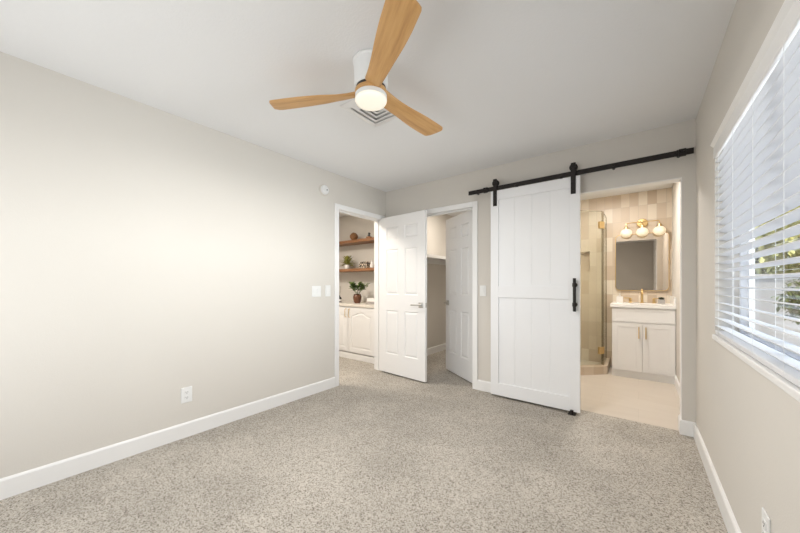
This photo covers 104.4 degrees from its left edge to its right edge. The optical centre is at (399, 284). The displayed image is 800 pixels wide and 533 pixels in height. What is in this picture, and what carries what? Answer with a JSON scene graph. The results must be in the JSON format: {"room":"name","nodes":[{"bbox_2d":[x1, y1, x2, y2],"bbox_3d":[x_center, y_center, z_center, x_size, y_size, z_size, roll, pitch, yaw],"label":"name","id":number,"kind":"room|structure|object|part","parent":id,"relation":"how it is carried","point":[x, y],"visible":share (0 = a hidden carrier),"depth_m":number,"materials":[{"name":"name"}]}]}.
{"room":"empty bedroom","nodes":[
{"label":"empty bedroom","id":0,"kind":"room"},
{"bbox_2d":[0,51,451,478],"bbox_3d":[-0.940,-0.049,3.401,0.120,2.440,6.390,0,0,38],"label":"wall","id":1,"kind":"structure","parent":0,"point":[148,254],"depth_m":2.16,"materials":[{"name":"paint"}]},
{"bbox_2d":[0,377,334,499],"bbox_3d":[-1.752,1.115,2.233,0.014,0.112,3.308,0,0,38],"label":"baseboard","id":2,"kind":"structure","parent":1,"relation":"attached to","point":[22,482],"depth_m":2.15,"materials":[{"name":"white paint"}]},
{"bbox_2d":[181,386,191,403],"bbox_3d":[-1.639,0.850,2.385,0.009,0.118,0.075,0,0,38],"label":"wall outlet","id":3,"kind":"object","parent":1,"relation":"attached to","point":[186,393],"visible":1,"depth_m":2.38,"materials":[{"name":"white plastic"}]},
{"bbox_2d":[312,286,320,296],"bbox_3d":[-0.898,0.076,3.347,0.012,0.118,0.116,0,0,38],"label":"wall switch","id":4,"kind":"object","parent":1,"relation":"attached to","point":[316,290],"visible":1,"depth_m":3.35,"materials":[{"name":"white plastic"}]},
{"bbox_2d":[319,184,328,195],"bbox_3d":[-0.828,-1.038,3.414,0.041,0.120,0.120,0,0,38],"label":"detector","id":5,"kind":"object","parent":1,"relation":"attached to","point":[323,189],"visible":1,"depth_m":3.39,"materials":[{"name":"beige plastic"}]},
{"bbox_2d":[325,285,330,296],"bbox_3d":[-0.804,0.073,3.470,0.012,0.125,0.072,0,0,38],"label":"wall switch","id":6,"kind":"object","parent":1,"relation":"attached to","point":[327,287],"visible":1,"depth_m":3.46,"materials":[{"name":"white plastic"}]},
{"bbox_2d":[335,203,384,386],"bbox_3d":[-0.530,0.122,3.935,0.152,2.098,0.880,0,0,38],"label":"trim","id":7,"kind":"structure","parent":1,"relation":"attached to","point":[339,208],"depth_m":4.03,"materials":[{"name":"white paint"}]},
{"bbox_2d":[380,210,426,381],"bbox_3d":[0.028,0.139,3.916,0.774,2.030,0.151,0,0,42],"label":"door","id":8,"kind":"structure","parent":1,"relation":"in","point":[403,237],"depth_m":3.87,"materials":[{"name":"white paint"}]},
{"bbox_3d":[-0.089,-0.661,4.022,0.214,0.160,0.035,0,0,42],"label":"panel","id":9,"kind":"part","parent":8,"relation":"part of","materials":[{"name":"white paint"}]},
{"bbox_3d":[-0.089,-0.159,4.022,0.214,0.585,0.035,0,0,42],"label":"panel","id":10,"kind":"part","parent":8,"relation":"part of","materials":[{"name":"white paint"}]},
{"bbox_3d":[-0.089,0.621,4.022,0.214,0.565,0.035,0,0,42],"label":"panel","id":11,"kind":"part","parent":8,"relation":"part of","materials":[{"name":"white paint"}]},
{"bbox_3d":[0.147,-0.661,3.808,0.214,0.160,0.035,0,0,42],"label":"panel","id":12,"kind":"part","parent":8,"relation":"part of","materials":[{"name":"white paint"}]},
{"bbox_3d":[0.147,-0.159,3.808,0.214,0.585,0.035,0,0,42],"label":"panel","id":13,"kind":"part","parent":8,"relation":"part of","materials":[{"name":"white paint"}]},
{"bbox_3d":[0.147,0.621,3.808,0.214,0.565,0.035,0,0,42],"label":"panel","id":14,"kind":"part","parent":8,"relation":"part of","materials":[{"name":"white paint"}]},
{"bbox_2d":[427,254,445,264],"bbox_3d":[0.685,-0.396,5.172,0.300,0.104,1.362,0,0,38],"label":"closet shelf","id":15,"kind":"object","parent":1,"relation":"attached to","point":[431,259],"visible":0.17,"depth_m":5.16,"materials":[{"name":"white paint"}]},
{"bbox_2d":[427,343,445,355],"bbox_3d":[0.940,1.115,4.693,1.287,0.112,1.812,0,0,38],"label":"baseboard","id":16,"kind":"structure","parent":1,"relation":"attached to","point":[438,348],"depth_m":5.32,"materials":[{"name":"white paint"}]},
{"bbox_2d":[339,215,373,301],"bbox_3d":[-0.564,-0.049,5.502,1.843,2.440,0.120,0,0,38],"label":"wall","id":17,"kind":"structure","parent":0,"point":[348,224],"depth_m":5.61,"materials":[{"name":"paint"}]},
{"bbox_2d":[339,237,373,246],"bbox_3d":[-0.637,-0.733,5.311,1.710,0.046,0.270,0,0,38],"label":"wall shelf","id":18,"kind":"object","parent":17,"relation":"attached to","point":[364,240],"visible":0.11,"depth_m":5.27,"materials":[{"name":"brown wood"}]},
{"bbox_2d":[350,232,357,239],"bbox_3d":[-0.796,-0.824,5.365,0.144,0.143,0.144,0,0,38],"label":"woven ball","id":19,"kind":"object","parent":18,"relation":"on","point":[353,236],"visible":0.92,"depth_m":5.32,"materials":[{"name":"wicker"}]},
{"bbox_2d":[339,268,373,272],"bbox_3d":[-0.637,-0.243,5.311,1.710,0.046,0.270,0,0,38],"label":"wall shelf","id":20,"kind":"object","parent":17,"relation":"attached to","point":[354,269],"visible":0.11,"depth_m":5.27,"materials":[{"name":"brown wood"}]},
{"bbox_2d":[340,256,353,268],"bbox_3d":[-0.929,-0.390,5.453,0.340,0.247,0.336,0,0,38],"label":"potted plant","id":21,"kind":"object","parent":20,"relation":"on","point":[346,263],"visible":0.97,"depth_m":5.43,"materials":[{"name":"green plant"}]},
{"bbox_2d":[359,261,369,267],"bbox_3d":[-0.597,-0.323,5.225,0.208,0.112,0.070,0,0,38],"label":"ornament","id":22,"kind":"object","parent":20,"relation":"on","point":[366,264],"visible":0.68,"depth_m":5.18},
{"bbox_2d":[0,350,727,532],"bbox_3d":[-0.331,1.222,3.059,5.188,0.100,6.590,0,0,38],"label":"floor","id":23,"kind":"structure","parent":0,"point":[375,451],"depth_m":1.93,"materials":[{"name":"carpet"}]},
{"bbox_2d":[339,306,373,363],"bbox_3d":[-0.742,0.760,5.174,1.710,0.822,0.613,0,0,38],"label":"base cabinet","id":24,"kind":"object","parent":23,"relation":"on","point":[356,324],"visible":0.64,"depth_m":4.78,"materials":[{"name":"white wood"}]},
{"bbox_3d":[-1.038,0.710,5.072,0.556,0.693,0.020,0,0,38],"label":"cabinet door","id":25,"kind":"part","parent":24,"relation":"part of","materials":[{"name":"white wood"}]},
{"bbox_2d":[339,301,373,307],"bbox_3d":[-0.734,0.330,5.184,1.716,0.040,0.589,0,0,38],"label":"countertop","id":26,"kind":"structure","parent":24,"relation":"on","point":[343,303],"depth_m":4.86,"materials":[{"name":"beige stone"}]},
{"bbox_2d":[348,282,369,302],"bbox_3d":[-0.680,0.132,5.070,0.334,0.356,0.416,0,0,-20],"label":"plant","id":27,"kind":"object","parent":26,"relation":"on","point":[357,297],"visible":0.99,"depth_m":5.02,"materials":[{"name":"green plant"}]},
{"bbox_3d":[-0.589,0.710,4.727,0.556,0.693,0.020,0,0,38],"label":"cabinet door","id":28,"kind":"part","parent":24,"relation":"part of","materials":[{"name":"white wood"}]},
{"bbox_2d":[568,410,576,415],"bbox_3d":[1.560,1.151,2.811,0.060,0.040,0.092,0,0,38],"label":"floor guide","id":29,"kind":"object","parent":23,"relation":"on","point":[571,412],"visible":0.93,"depth_m":2.78,"materials":[{"name":"black metal"}]},
{"bbox_2d":[580,210,609,374],"bbox_3d":[2.305,0.104,4.363,1.019,2.134,1.069,0,0,38],"label":"shower enclosure","id":30,"kind":"object","parent":23,"relation":"on","point":[587,367],"visible":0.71,"depth_m":4.10,"materials":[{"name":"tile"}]},
{"bbox_2d":[612,307,675,383],"bbox_3d":[3.131,0.732,4.013,0.616,0.880,0.610,0,0,38],"label":"bathroom vanity","id":31,"kind":"object","parent":23,"relation":"on","point":[643,339],"visible":0.99,"depth_m":3.79,"materials":[{"name":"white wood"}]},
{"bbox_3d":[2.848,0.780,3.897,0.302,0.598,0.020,0,0,38],"label":"cabinet door","id":32,"kind":"part","parent":31,"relation":"part of","materials":[{"name":"white wood"}]},
{"bbox_2d":[610,296,675,308],"bbox_3d":[3.131,0.272,4.028,0.636,0.230,0.594,0,0,38],"label":"countertop","id":33,"kind":"structure","parent":31,"relation":"on","point":[672,305],"depth_m":3.85,"materials":[{"name":"white stone"}]},
{"bbox_2d":[616,293,622,302],"bbox_3d":[3.034,0.190,4.286,0.072,0.124,0.066,0,0,38],"label":"soap dispenser","id":34,"kind":"object","parent":33,"relation":"on","point":[619,299],"visible":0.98,"depth_m":4.26,"materials":[{"name":"white ceramic"}]},
{"bbox_2d":[624,289,657,302],"bbox_3d":[3.223,0.157,4.133,0.390,0.189,0.146,0,0,38],"label":"faucet","id":35,"kind":"object","parent":33,"relation":"on","point":[630,299],"visible":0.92,"depth_m":4.16,"materials":[{"name":"gold metal"}]},
{"bbox_3d":[3.223,0.157,4.133,0.048,0.189,0.146,0,0,38],"label":"spout","id":36,"kind":"part","parent":35,"relation":"part of","materials":[{"name":"gold metal"}]},
{"bbox_2d":[658,297,664,303],"bbox_3d":[3.366,0.207,3.994,0.086,0.088,0.081,0,0,38],"label":"potted succulent","id":37,"kind":"object","parent":33,"relation":"on","point":[661,300],"visible":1,"depth_m":3.98,"materials":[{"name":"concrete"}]},
{"bbox_3d":[3.091,0.780,3.710,0.302,0.598,0.020,0,0,38],"label":"cabinet door","id":38,"kind":"part","parent":31,"relation":"part of","materials":[{"name":"white wood"}]},
{"bbox_2d":[0,0,736,216],"bbox_3d":[-0.317,-1.329,3.049,5.224,0.120,6.590,0,0,38],"label":"ceiling","id":39,"kind":"structure","parent":0,"point":[505,81],"depth_m":1.80,"materials":[{"name":"paint"}]},
{"bbox_2d":[269,0,442,135],"bbox_3d":[-0.120,-1.147,1.881,1.138,0.244,1.046,0,0,38],"label":"ceiling fan","id":40,"kind":"object","parent":39,"relation":"hanging from","point":[398,18],"visible":1,"depth_m":1.68,"materials":[{"name":"brown wood"}]},
{"bbox_3d":[-0.495,-1.107,1.840,0.614,0.062,0.142,0,0,12],"label":"blade","id":41,"kind":"part","parent":40,"relation":"part of","materials":[{"name":"brown wood"}]},
{"bbox_2d":[355,90,386,110],"bbox_3d":[-0.165,-1.038,1.770,0.178,0.028,0.178,0,0,38],"label":"diffuser","id":42,"kind":"object","parent":40,"relation":"attached to","point":[368,100],"depth_m":1.73,"materials":[{"name":"white glass"}]},
{"bbox_3d":[-0.061,-1.107,1.449,0.142,0.062,0.614,0,0,-18],"label":"blade","id":43,"kind":"part","parent":40,"relation":"part of","materials":[{"name":"brown wood"}]},
{"bbox_3d":[0.060,-1.107,2.020,0.142,0.062,0.614,0,0,42],"label":"blade","id":44,"kind":"part","parent":40,"relation":"part of","materials":[{"name":"brown wood"}]},
{"bbox_2d":[340,98,396,126],"bbox_3d":[-0.167,-1.258,2.240,0.374,0.020,0.374,0,0,38],"label":"ceiling vent","id":45,"kind":"object","parent":39,"relation":"in","point":[374,118],"visible":0.5,"depth_m":2.30,"materials":[{"name":"white metal"}]},
{"bbox_2d":[386,119,695,421],"bbox_3d":[1.072,-0.049,3.373,3.106,2.440,0.120,0,0,38],"label":"wall","id":46,"kind":"structure","parent":0,"point":[453,190],"depth_m":2.76,"materials":[{"name":"paint"}]},
{"bbox_2d":[427,201,477,389],"bbox_3d":[0.574,0.122,3.756,0.831,2.098,0.152,0,0,38],"label":"trim","id":47,"kind":"structure","parent":46,"relation":"attached to","point":[468,206],"depth_m":3.46,"materials":[{"name":"white paint"}]},
{"bbox_2d":[444,210,472,382],"bbox_3d":[0.757,0.139,3.920,0.151,2.030,0.722,0,0,-19],"label":"door","id":48,"kind":"structure","parent":46,"relation":"in","point":[459,228],"depth_m":3.87,"materials":[{"name":"white paint"}]},
{"bbox_3d":[0.709,-0.661,4.059,0.035,0.160,0.188,0,0,-19],"label":"panel","id":49,"kind":"part","parent":48,"relation":"part of","materials":[{"name":"white paint"}]},
{"bbox_3d":[0.709,-0.159,4.059,0.035,0.585,0.188,0,0,-19],"label":"panel","id":50,"kind":"part","parent":48,"relation":"part of","materials":[{"name":"white paint"}]},
{"bbox_3d":[0.709,0.621,4.059,0.035,0.565,0.188,0,0,-19],"label":"panel","id":51,"kind":"part","parent":48,"relation":"part of","materials":[{"name":"white paint"}]},
{"bbox_3d":[0.804,-0.661,3.783,0.035,0.160,0.188,0,0,-19],"label":"panel","id":52,"kind":"part","parent":48,"relation":"part of","materials":[{"name":"white paint"}]},
{"bbox_3d":[0.804,-0.159,3.783,0.035,0.585,0.188,0,0,-19],"label":"panel","id":53,"kind":"part","parent":48,"relation":"part of","materials":[{"name":"white paint"}]},
{"bbox_3d":[0.804,0.621,3.783,0.035,0.565,0.188,0,0,-19],"label":"panel","id":54,"kind":"part","parent":48,"relation":"part of","materials":[{"name":"white paint"}]},
{"bbox_2d":[480,285,485,295],"bbox_3d":[0.911,0.071,3.413,0.072,0.118,0.012,0,0,38],"label":"wall switch","id":55,"kind":"object","parent":46,"relation":"attached to","point":[482,287],"visible":1,"depth_m":3.41,"materials":[{"name":"white plastic"}]},
{"bbox_2d":[468,147,693,412],"bbox_3d":[1.481,0.028,2.881,1.820,2.244,0.162,0,0,38],"label":"sliding barn door","id":56,"kind":"structure","parent":46,"relation":"in","point":[535,228],"depth_m":2.99,"materials":[{"name":"paint"}]},
{"bbox_3d":[1.290,-0.430,3.030,0.655,0.893,0.015,0,0,38],"label":"door panel","id":57,"kind":"part","parent":56,"relation":"part of","materials":[{"name":"paint"}]},
{"bbox_3d":[1.290,0.579,3.030,0.655,0.885,0.015,0,0,38],"label":"door panel","id":58,"kind":"part","parent":56,"relation":"part of","materials":[{"name":"paint"}]},
{"bbox_3d":[1.554,0.094,2.762,0.038,0.295,0.062,0,0,38],"label":"pull handle","id":59,"kind":"part","parent":56,"relation":"part of","materials":[{"name":"black metal"}]},
{"bbox_3d":[1.498,-1.004,2.903,1.820,0.052,0.106,0,0,38],"label":"barn door rail","id":60,"kind":"part","parent":56,"relation":"part of","materials":[{"name":"black metal"}]},
{"bbox_2d":[477,380,695,436],"bbox_3d":[1.031,1.115,3.320,3.106,0.112,0.014,0,0,38],"label":"baseboard","id":61,"kind":"structure","parent":46,"relation":"attached to","point":[687,426],"depth_m":2.42,"materials":[{"name":"white paint"}]},
{"bbox_2d":[580,177,681,419],"bbox_3d":[1.948,0.167,2.700,0.740,2.010,0.116,0,0,38],"label":"trim","id":62,"kind":"structure","parent":46,"relation":"attached to","point":[679,179],"depth_m":2.47,"materials":[{"name":"white paint"}]},
{"bbox_2d":[678,414,681,434],"bbox_3d":[2.232,1.115,2.474,0.014,0.112,0.134,0,0,38],"label":"jamb","id":63,"kind":"object","parent":46,"relation":"attached to","point":[679,417],"visible":0.95,"depth_m":2.44,"materials":[{"name":"white paint"}]},
{"bbox_2d":[580,188,671,365],"bbox_3d":[2.929,-0.049,4.635,1.698,2.440,0.120,0,0,38],"label":"wall","id":64,"kind":"structure","parent":0,"point":[619,210],"depth_m":4.52,"materials":[{"name":"tile"}]},
{"bbox_2d":[615,232,668,290],"bbox_3d":[3.305,-0.303,4.253,0.584,0.784,0.028,0,0,38],"label":"bathroom mirror","id":65,"kind":"object","parent":64,"relation":"attached to","point":[641,262],"visible":0.88,"depth_m":4.24,"materials":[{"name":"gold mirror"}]},
{"bbox_2d":[620,219,665,237],"bbox_3d":[3.268,-0.768,4.183,0.484,0.254,0.184,0,0,38],"label":"vanity light","id":66,"kind":"object","parent":64,"relation":"attached to","point":[642,223],"visible":1,"depth_m":4.14,"materials":[{"name":"white glass"}]},
{"bbox_2d":[620,227,631,237],"bbox_3d":[3.112,-0.715,4.270,0.132,0.147,0.132,0,0,38],"label":"shade","id":67,"kind":"object","parent":66,"relation":"attached to","point":[625,233],"depth_m":4.23,"materials":[{"name":"white glass"}]},
{"bbox_2d":[636,225,648,235],"bbox_3d":[3.252,-0.715,4.163,0.132,0.147,0.132,0,0,38],"label":"shade","id":68,"kind":"object","parent":66,"relation":"attached to","point":[642,231],"depth_m":4.13,"materials":[{"name":"white glass"}]},
{"bbox_3d":[3.316,-0.834,4.247,0.124,0.124,0.024,0,0,38],"label":"plate","id":69,"kind":"part","parent":66,"relation":"part of","materials":[{"name":"gold metal"}]},
{"bbox_2d":[653,224,665,234],"bbox_3d":[3.391,-0.715,4.056,0.132,0.147,0.132,0,0,38],"label":"shade","id":70,"kind":"object","parent":66,"relation":"attached to","point":[659,230],"depth_m":4.02,"materials":[{"name":"white glass"}]},
{"bbox_2d":[672,0,799,532],"bbox_3d":[1.693,-0.049,1.505,0.155,2.440,6.590,0,0,38],"label":"wall","id":71,"kind":"structure","parent":0,"point":[748,426],"depth_m":1.50,"materials":[{"name":"paint"}]},
{"bbox_2d":[674,375,679,397],"bbox_3d":[2.751,1.115,3.074,0.078,0.112,1.452,0,0,38],"label":"baseboard","id":72,"kind":"structure","parent":71,"relation":"attached to","point":[676,382],"depth_m":3.35,"materials":[{"name":"white paint"}]},
{"bbox_2d":[693,423,740,532],"bbox_3d":[0.973,1.115,0.706,0.014,0.112,4.204,0,0,38],"label":"baseboard","id":73,"kind":"structure","parent":71,"relation":"attached to","point":[729,519],"depth_m":1.68,"materials":[{"name":"white paint"}]},
{"bbox_2d":[712,228,799,401],"bbox_3d":[1.307,-0.250,1.020,0.158,1.127,1.830,0,0,38],"label":"window","id":74,"kind":"structure","parent":71,"relation":"in","point":[793,390],"depth_m":1.44,"materials":[{"name":"plastic"}]},
{"bbox_2d":[710,0,799,386],"bbox_3d":[1.270,-0.262,1.049,0.073,1.099,1.854,0,0,38],"label":"window blind","id":75,"kind":"object","parent":74,"relation":"attached to","point":[758,136],"visible":1,"depth_m":1.13,"materials":[{"name":"white paint"}]},
{"bbox_3d":[1.759,-0.217,1.675,0.058,1.009,0.015,0,0,38],"label":"ladder cord","id":76,"kind":"part","parent":75,"relation":"part of","materials":[{"name":"white fabric"}]},
{"bbox_3d":[1.564,-0.217,1.421,0.058,1.009,0.015,0,0,38],"label":"ladder cord","id":77,"kind":"part","parent":75,"relation":"part of","materials":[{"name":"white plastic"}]},
{"bbox_3d":[1.275,0.274,1.045,0.052,0.020,1.820,0,0,38],"label":"rail","id":78,"kind":"part","parent":75,"relation":"part of","materials":[{"name":"white plastic"}]},
{"bbox_3d":[1.369,-0.217,1.168,0.058,1.009,0.015,0,0,38],"label":"ladder cord","id":79,"kind":"part","parent":75,"relation":"part of","materials":[{"name":"white fabric"}]},
{"bbox_3d":[1.174,-0.217,0.914,0.058,1.009,0.015,0,0,38],"label":"ladder cord","id":80,"kind":"part","parent":75,"relation":"part of","materials":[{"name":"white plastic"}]},
{"bbox_3d":[1.288,0.300,1.035,0.108,0.026,1.830,0,0,38],"label":"sill","id":81,"kind":"part","parent":74,"relation":"part of","materials":[{"name":"white paint"}]},
{"bbox_3d":[1.350,-0.261,0.987,0.050,1.105,1.830,0,0,38],"label":"frame","id":82,"kind":"part","parent":74,"relation":"part of","materials":[{"name":"plastic"}]},
{"bbox_3d":[1.623,-0.261,1.324,0.017,1.049,0.907,0,0,38],"label":"sash","id":83,"kind":"part","parent":74,"relation":"part of","materials":[{"name":"plastic"}]},
{"bbox_2d":[762,507,770,532],"bbox_3d":[1.247,0.840,1.059,0.009,0.118,0.075,0,0,38],"label":"wall outlet","id":84,"kind":"object","parent":71,"relation":"attached to","point":[766,522],"visible":1,"depth_m":1.05,"materials":[{"name":"white plastic"}]},
{"bbox_2d":[762,518,765,529],"bbox_3d":[1.245,0.820,1.061,0.003,0.028,0.034,0,0,38],"label":"socket","id":85,"kind":"object","parent":84,"relation":"attached to","point":[763,519],"depth_m":1.06,"materials":[{"name":"white plastic"}]},
{"label":"outside","id":86,"kind":"structure","parent":0,"visible":0},
{"bbox_3d":[8.032,1.372,2.657,8.496,0.100,22.000,0,0,38],"label":"ground","id":87,"kind":"structure","parent":86,"visible":0},
{"bbox_2d":[755,274,799,346],"bbox_3d":[9.313,0.561,4.573,7.800,1.520,0.300,0,0,38],"label":"wall","id":88,"kind":"structure","parent":87,"relation":"on","point":[765,306],"depth_m":6.04,"materials":[{"name":"paint"}]},
{"bbox_2d":[755,206,799,273],"bbox_3d":[8.331,-0.641,7.316,3.102,3.931,3.081,0,0,-13],"label":"tree","id":89,"kind":"object","parent":87,"relation":"on","point":[788,268],"visible":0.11,"depth_m":6.49,"materials":[{"name":"green plant"}]},
{"bbox_2d":[771,278,799,324],"bbox_3d":[6.525,0.566,4.972,0.784,1.515,0.750,0,0,38],"label":"shrub","id":90,"kind":"object","parent":87,"relation":"on","point":[793,296],"visible":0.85,"depth_m":5.03,"materials":[{"name":"green plant"}]}
]}

